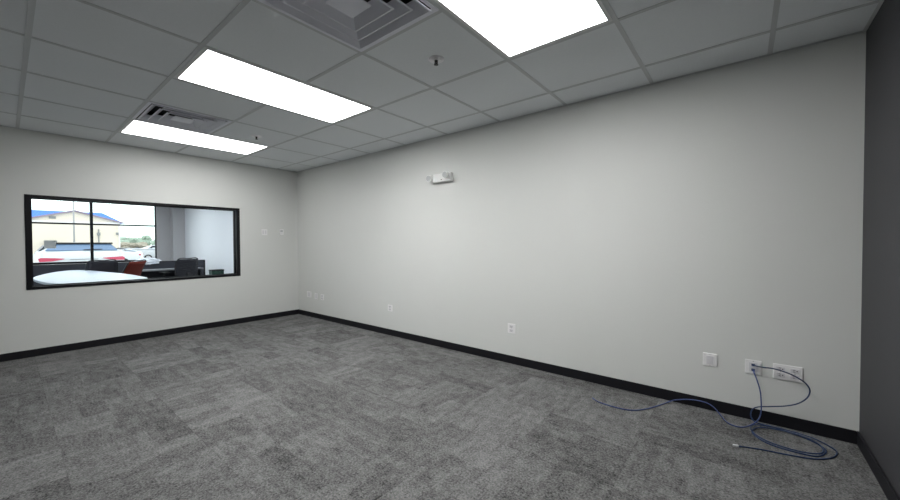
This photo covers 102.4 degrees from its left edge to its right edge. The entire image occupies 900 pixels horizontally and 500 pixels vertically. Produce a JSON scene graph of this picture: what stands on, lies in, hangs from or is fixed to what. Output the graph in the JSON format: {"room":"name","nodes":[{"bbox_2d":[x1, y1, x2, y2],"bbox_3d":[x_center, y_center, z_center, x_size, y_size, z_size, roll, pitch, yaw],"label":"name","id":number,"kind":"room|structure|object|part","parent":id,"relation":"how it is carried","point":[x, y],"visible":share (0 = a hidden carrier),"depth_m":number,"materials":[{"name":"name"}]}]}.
{"room":"empty office room","nodes":[
{"label":"empty office room","id":0,"kind":"room"},
{"bbox_2d":[45,207,170,264],"bbox_3d":[-9.429,-0.120,7.790,0.150,2.398,6.050,1,1,39],"label":"wall","id":1,"kind":"structure","parent":0,"point":[162,213],"depth_m":9.76,"materials":[{"name":"grey paint"}]},
{"bbox_2d":[32,203,156,264],"bbox_3d":[-9.334,-0.431,7.892,0.062,1.525,4.638,1,1,39],"label":"window","id":2,"kind":"structure","parent":1,"relation":"in","point":[91,224],"depth_m":8.71,"materials":[{"name":"black metal"}]},
{"bbox_2d":[44,240,55,247],"bbox_3d":[-9.072,-0.128,8.211,0.006,0.180,0.183,1,1,39],"label":"card","id":3,"kind":"object","parent":2,"relation":"attached to","point":[47,243],"visible":1,"depth_m":8.21,"materials":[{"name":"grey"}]},
{"bbox_2d":[170,207,184,260],"bbox_3d":[-7.448,-0.168,9.906,0.260,2.398,0.268,1,1,39],"label":"column","id":4,"kind":"structure","parent":1,"relation":"attached to","point":[177,215],"depth_m":9.81,"materials":[{"name":"grey paint"}]},
{"bbox_2d":[0,126,298,353],"bbox_3d":[-4.528,-0.215,3.813,0.130,2.698,6.050,1,1,39],"label":"wall","id":5,"kind":"structure","parent":0,"point":[31,162],"depth_m":4.49,"materials":[{"name":"beige paint"}]},
{"bbox_2d":[24,194,240,289],"bbox_3d":[-3.851,-0.100,4.649,0.140,1.009,2.086,1,1,39],"label":"window","id":6,"kind":"structure","parent":5,"relation":"in","point":[30,285],"depth_m":4.32,"materials":[{"name":"black"}]},
{"bbox_2d":[0,309,298,361],"bbox_3d":[-4.469,1.096,3.793,0.010,0.078,6.050,1,1,39],"label":"baseboard","id":7,"kind":"structure","parent":5,"relation":"attached to","point":[100,342],"depth_m":4.46,"materials":[{"name":"black plastic"}]},
{"bbox_2d":[261,229,266,234],"bbox_3d":[-2.916,-0.280,5.687,0.012,0.094,0.088,1,1,39],"label":"light switch","id":8,"kind":"object","parent":5,"relation":"attached to","point":[263,231],"visible":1,"depth_m":5.68,"materials":[{"name":"white plastic"}]},
{"bbox_2d":[279,229,283,234],"bbox_3d":[-2.744,-0.294,5.891,0.022,0.090,0.068,1,1,39],"label":"thermostat","id":9,"kind":"object","parent":5,"relation":"attached to","point":[281,231],"visible":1,"depth_m":5.88,"materials":[{"name":"white plastic"}]},
{"bbox_2d":[0,0,883,171],"bbox_3d":[-1.967,-1.408,1.786,6.641,0.355,6.170,1,1,39],"label":"ceiling","id":10,"kind":"structure","parent":0,"point":[83,69],"depth_m":2.40,"materials":[{"name":"tile"}]},
{"bbox_2d":[132,102,231,133],"bbox_3d":[-2.594,-1.314,3.512,0.644,0.124,0.644,1,1,39],"label":"ceiling vent","id":11,"kind":"object","parent":10,"relation":"in","point":[151,112],"visible":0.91,"depth_m":3.52,"materials":[{"name":"white metal"}]},
{"bbox_3d":[-2.594,-1.263,3.513,0.162,0.006,0.162,1,1,39],"label":"plate","id":12,"kind":"part","parent":11,"relation":"part of","materials":[{"name":"white paint"}]},
{"bbox_2d":[118,119,268,154],"bbox_3d":[-2.903,-1.303,4.195,0.644,0.059,1.314,1,1,39],"label":"ceiling light","id":13,"kind":"object","parent":10,"relation":"attached to","point":[133,127],"visible":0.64,"depth_m":4.10,"materials":[{"name":"white plastic"}]},
{"bbox_2d":[173,47,373,123],"bbox_3d":[-1.341,-1.285,2.928,0.644,0.059,1.314,1,1,39],"label":"ceiling light","id":14,"kind":"object","parent":10,"relation":"attached to","point":[209,68],"visible":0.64,"depth_m":2.79,"materials":[{"name":"white plastic"}]},
{"bbox_2d":[257,0,438,51],"bbox_3d":[-0.511,-1.290,1.823,0.644,0.124,0.644,1,1,39],"label":"ceiling vent","id":15,"kind":"object","parent":10,"relation":"in","point":[360,25],"visible":1,"depth_m":1.92,"materials":[{"name":"white metal"}]},
{"bbox_3d":[-0.510,-1.239,1.823,0.162,0.006,0.162,1,1,39],"label":"plate","id":16,"kind":"part","parent":15,"relation":"part of","materials":[{"name":"white paint"}]},
{"bbox_2d":[428,55,443,65],"bbox_3d":[-0.091,-1.235,2.380,0.107,0.038,0.107,1,1,39],"label":"sprinkler","id":17,"kind":"object","parent":10,"relation":"attached to","point":[436,59],"visible":1,"depth_m":2.37,"materials":[{"name":"white metal"}]},
{"bbox_2d":[434,0,612,58],"bbox_3d":[0.222,-1.267,1.661,0.644,0.059,1.314,1,1,39],"label":"ceiling light","id":18,"kind":"object","parent":10,"relation":"attached to","point":[514,28],"visible":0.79,"depth_m":1.95,"materials":[{"name":"white plastic"}]},
{"bbox_2d":[0,314,887,499],"bbox_3d":[-1.991,1.188,1.785,6.391,0.050,6.050,1,1,39],"label":"floor","id":19,"kind":"structure","parent":0,"point":[297,406],"depth_m":2.31,"materials":[{"name":"grey carpet"}]},
{"bbox_2d":[593,369,761,427],"bbox_3d":[1.558,0.962,2.572,1.019,0.342,0.278,0,1,24],"label":"cable","id":20,"kind":"object","parent":19,"relation":"on","point":[753,370],"visible":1,"depth_m":2.48,"materials":[{"name":"blue plastic"}]},
{"bbox_2d":[733,364,837,459],"bbox_3d":[1.958,0.949,2.106,0.493,0.382,0.403,-1,1,-40],"label":"cable","id":21,"kind":"object","parent":19,"relation":"on","point":[807,397],"visible":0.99,"depth_m":2.15,"materials":[{"name":"blue plastic"}]},
{"bbox_2d":[185,32,865,430],"bbox_3d":[-2.511,-0.266,6.148,12.961,2.698,0.120,1,1,39],"label":"wall","id":22,"kind":"structure","parent":0,"point":[634,235],"depth_m":2.83,"materials":[{"name":"beige paint"}]},
{"bbox_2d":[426,171,452,182],"bbox_3d":[-0.126,-0.810,4.057,0.340,0.102,0.105,1,1,39],"label":"emergency light","id":23,"kind":"object","parent":22,"relation":"attached to","point":[446,176],"visible":1,"depth_m":4.03,"materials":[{"name":"white plastic"}]},
{"bbox_2d":[508,323,514,333],"bbox_3d":[0.605,0.772,3.559,0.084,0.095,0.011,1,1,39],"label":"power outlet","id":24,"kind":"object","parent":22,"relation":"attached to","point":[511,327],"visible":1,"depth_m":3.55,"materials":[{"name":"white plastic"}]},
{"bbox_2d":[299,309,856,443],"bbox_3d":[-0.089,1.072,4.129,6.371,0.078,0.010,1,1,39],"label":"baseboard","id":25,"kind":"structure","parent":22,"relation":"attached to","point":[825,430],"depth_m":2.86,"materials":[{"name":"black plastic"}]},
{"bbox_2d":[703,352,716,366],"bbox_3d":[1.838,0.776,2.559,0.082,0.092,0.010,1,1,39],"label":"wall plate","id":26,"kind":"object","parent":22,"relation":"attached to","point":[709,359],"visible":1,"depth_m":2.56,"materials":[{"name":"white plastic"}]},
{"bbox_2d":[745,359,761,374],"bbox_3d":[2.019,0.780,2.411,0.085,0.094,0.012,1,1,39],"label":"data plate","id":27,"kind":"object","parent":22,"relation":"attached to","point":[748,363],"visible":1,"depth_m":2.41,"materials":[{"name":"white plastic"}]},
{"bbox_2d":[773,363,802,382],"bbox_3d":[2.150,0.783,2.305,0.139,0.096,0.011,1,1,39],"label":"double outlet","id":28,"kind":"object","parent":22,"relation":"attached to","point":[797,371],"visible":0.89,"depth_m":2.30,"materials":[{"name":"white plastic"}]},
{"bbox_2d":[776,366,784,370],"bbox_3d":[2.122,0.763,2.324,0.042,0.027,0.004,1,1,39],"label":"receptacle","id":29,"kind":"object","parent":28,"relation":"attached to","point":[782,368],"depth_m":2.32,"materials":[{"name":"white plastic"}]},
{"bbox_2d":[776,372,784,377],"bbox_3d":[2.123,0.802,2.324,0.042,0.027,0.004,1,1,39],"label":"receptacle","id":30,"kind":"object","parent":28,"relation":"attached to","point":[778,374],"depth_m":2.32,"materials":[{"name":"white plastic"}]},
{"bbox_2d":[790,369,799,373],"bbox_3d":[2.174,0.764,2.282,0.042,0.027,0.004,1,1,39],"label":"receptacle","id":31,"kind":"object","parent":28,"relation":"attached to","point":[792,371],"depth_m":2.28,"materials":[{"name":"white plastic"}]},
{"bbox_2d":[859,0,899,497],"bbox_3d":[0.532,-0.157,-0.291,0.120,2.698,6.050,1,1,39],"label":"wall","id":32,"kind":"structure","parent":0,"point":[879,417],"depth_m":1.80,"materials":[{"name":"grey paint"}]},
{"bbox_2d":[857,431,899,499],"bbox_3d":[0.487,1.152,-0.226,0.010,0.078,6.050,1,1,39],"label":"baseboard","id":33,"kind":"structure","parent":32,"relation":"attached to","point":[889,491],"depth_m":1.81,"materials":[{"name":"black plastic"}]},
{"bbox_3d":[-6.970,1.131,5.823,6.170,0.050,6.050,1,1,39],"label":"floor","id":34,"kind":"structure","parent":0,"visible":0},
{"bbox_2d":[33,270,146,284],"bbox_3d":[-5.627,0.746,5.559,3.421,0.720,1.018,1,1,39],"label":"conference table","id":35,"kind":"object","parent":34,"relation":"on","point":[69,276],"visible":0.39,"depth_m":5.17,"materials":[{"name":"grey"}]},
{"bbox_2d":[85,259,117,272],"bbox_3d":[-6.679,0.630,6.875,0.565,0.911,0.640,0,1,29],"label":"office chair","id":36,"kind":"object","parent":34,"relation":"on","point":[93,265],"visible":0.2,"depth_m":6.74,"materials":[{"name":"black fabric"}]},
{"bbox_2d":[33,260,204,284],"bbox_3d":[-6.811,0.667,7.290,0.072,0.822,3.245,1,1,39],"label":"wall","id":37,"kind":"structure","parent":34,"relation":"on","point":[38,270],"depth_m":6.89,"materials":[{"name":"grey fabric"}]},
{"bbox_3d":[-6.811,0.667,7.290,0.072,0.822,3.245,1,1,39],"label":"trim rail","id":38,"kind":"part","parent":37,"relation":"part of","materials":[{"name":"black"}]},
{"bbox_2d":[135,257,161,264],"bbox_3d":[-6.450,0.242,7.733,0.204,0.167,0.469,1,1,39],"label":"plastic bag","id":39,"kind":"object","parent":37,"relation":"on","point":[149,261],"visible":0.74,"depth_m":7.71,"materials":[{"name":"white plastic"}]},
{"bbox_2d":[122,259,145,275],"bbox_3d":[-5.925,0.634,6.521,0.668,0.911,0.640,0,1,-7],"label":"office chair","id":40,"kind":"object","parent":34,"relation":"on","point":[133,268],"visible":0.3,"depth_m":6.49,"materials":[{"name":"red fabric"}]},
{"bbox_2d":[141,267,203,277],"bbox_3d":[-6.053,0.734,7.730,0.515,0.665,1.220,1,1,39],"label":"desk","id":41,"kind":"object","parent":34,"relation":"on","point":[149,273],"visible":0.25,"depth_m":7.77,"materials":[{"name":"grey"}]},
{"bbox_3d":[-6.240,0.720,7.868,0.020,0.590,1.160,1,1,39],"label":"modesty panel","id":42,"kind":"part","parent":41,"relation":"part of","materials":[{"name":"black"}]},
{"bbox_2d":[159,257,197,276],"bbox_3d":[-5.698,0.611,7.659,0.584,0.911,0.640,0,1,21],"label":"office chair","id":43,"kind":"object","parent":34,"relation":"on","point":[183,266],"visible":0.52,"depth_m":7.52,"materials":[{"name":"black fabric"}]},
{"bbox_3d":[-5.488,0.388,7.573,0.131,0.400,0.440,0,1,21],"label":"backrest","id":44,"kind":"part","parent":43,"relation":"part of","materials":[{"name":"black fabric"}]},
{"bbox_3d":[-4.059,0.775,6.744,0.525,0.605,0.880,1,1,39],"label":"cabinet","id":45,"kind":"object","parent":34,"relation":"on","visible":0},
{"bbox_2d":[209,269,223,274],"bbox_3d":[-4.198,0.414,6.508,0.152,0.125,0.202,1,1,39],"label":"storage box","id":46,"kind":"object","parent":45,"relation":"on","point":[214,271],"visible":0.71,"depth_m":6.46,"materials":[{"name":"teal plastic"}]},
{"label":"outside","id":47,"kind":"structure","parent":0,"visible":0},
{"bbox_3d":[-149.274,-1.158,163.743,413.550,0.100,580.000,1,1,39],"label":"ground","id":48,"kind":"structure","parent":47,"visible":0},
{"bbox_2d":[72,201,74,241],"bbox_3d":[-21.919,-2.338,21.132,1.398,6.629,0.395,1,1,39],"label":"light pole","id":49,"kind":"object","parent":48,"relation":"on","point":[72,201],"visible":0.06,"depth_m":21.44,"materials":[{"name":"grey metal"}]},
{"bbox_2d":[32,210,123,253],"bbox_3d":[-52.803,-1.794,34.761,14.670,5.270,30.250,1,1,39],"label":"building","id":50,"kind":"structure","parent":48,"relation":"on","point":[40,232],"depth_m":39.01,"materials":[{"name":"beige paint"}]},
{"bbox_3d":[-41.410,-3.588,37.179,0.050,1.323,3.980,1,1,39],"label":"rake trim","id":51,"kind":"part","parent":50,"relation":"part of","materials":[{"name":"grey"}]},
{"bbox_3d":[-38.903,-3.656,40.270,0.050,1.323,3.980,1,1,39],"label":"rake trim","id":52,"kind":"part","parent":50,"relation":"part of","materials":[{"name":"grey"}]},
{"bbox_2d":[33,242,124,262],"bbox_3d":[-13.673,0.405,13.209,4.780,1.373,2.280,1,1,39],"label":"car","id":53,"kind":"object","parent":48,"relation":"on","point":[64,251],"visible":0.36,"depth_m":11.73,"materials":[{"name":"white paint"}]},
{"bbox_2d":[38,258,62,261],"bbox_3d":[-12.402,0.300,11.255,0.314,0.120,0.550,1,1,39],"label":"tail light","id":54,"kind":"object","parent":53,"relation":"attached to","point":[39,259],"depth_m":11.14,"materials":[{"name":"red plastic"}]},
{"bbox_2d":[105,256,124,259],"bbox_3d":[-11.501,0.276,12.365,0.314,0.120,0.550,1,1,39],"label":"tail light","id":55,"kind":"object","parent":53,"relation":"attached to","point":[106,257],"depth_m":12.30,"materials":[{"name":"red plastic"}]},
{"bbox_2d":[120,242,133,247],"bbox_3d":[-51.227,-0.442,57.183,2.038,1.710,2.110,1,1,39],"label":"shrub","id":56,"kind":"object","parent":48,"relation":"on","point":[122,244],"visible":0.75,"depth_m":56.72,"materials":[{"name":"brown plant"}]},
{"bbox_2d":[120,237,137,242],"bbox_3d":[-65.833,-1.255,73.830,2.983,2.824,3.311,1,1,39],"label":"tree","id":57,"kind":"object","parent":48,"relation":"on","point":[131,239],"visible":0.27,"depth_m":73.65,"materials":[{"name":"green plant"}]},
{"bbox_2d":[118,249,143,259],"bbox_3d":[-19.988,0.468,20.409,4.063,1.027,1.938,-1,1,-36],"label":"car","id":58,"kind":"object","parent":48,"relation":"on","point":[133,254],"visible":0.22,"depth_m":20.74,"materials":[{"name":"white paint"}]},
{"bbox_2d":[119,248,154,257],"bbox_3d":[-25.083,0.361,28.123,3.920,0.991,1.870,-1,1,-41],"label":"car","id":59,"kind":"object","parent":48,"relation":"on","point":[148,252],"visible":0.22,"depth_m":28.25,"materials":[{"name":"silver metal"}]},
{"bbox_2d":[130,242,148,247],"bbox_3d":[-51.581,-0.493,59.938,3.172,1.711,1.989,0,1,-7],"label":"shrub","id":60,"kind":"object","parent":48,"relation":"on","point":[139,244],"visible":0.67,"depth_m":59.48,"materials":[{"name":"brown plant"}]},
{"bbox_2d":[137,238,151,245],"bbox_3d":[-69.206,-1.471,81.397,3.139,2.998,3.773,1,1,39],"label":"tree","id":61,"kind":"object","parent":48,"relation":"on","point":[139,239],"visible":0.16,"depth_m":80.89,"materials":[{"name":"green plant"}]},
{"bbox_2d":[140,235,150,244],"bbox_3d":[-61.455,-1.446,73.075,1.671,3.201,1.582,1,1,39],"label":"tree","id":62,"kind":"object","parent":48,"relation":"on","point":[146,238],"visible":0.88,"depth_m":72.88,"materials":[{"name":"green plant"}]},
{"bbox_2d":[143,245,154,249],"bbox_3d":[-33.518,0.026,41.117,2.052,1.236,4.302,1,1,41],"label":"car","id":63,"kind":"object","parent":48,"relation":"on","point":[152,247],"visible":0.13,"depth_m":40.29,"materials":[{"name":"white paint"}]}
]}

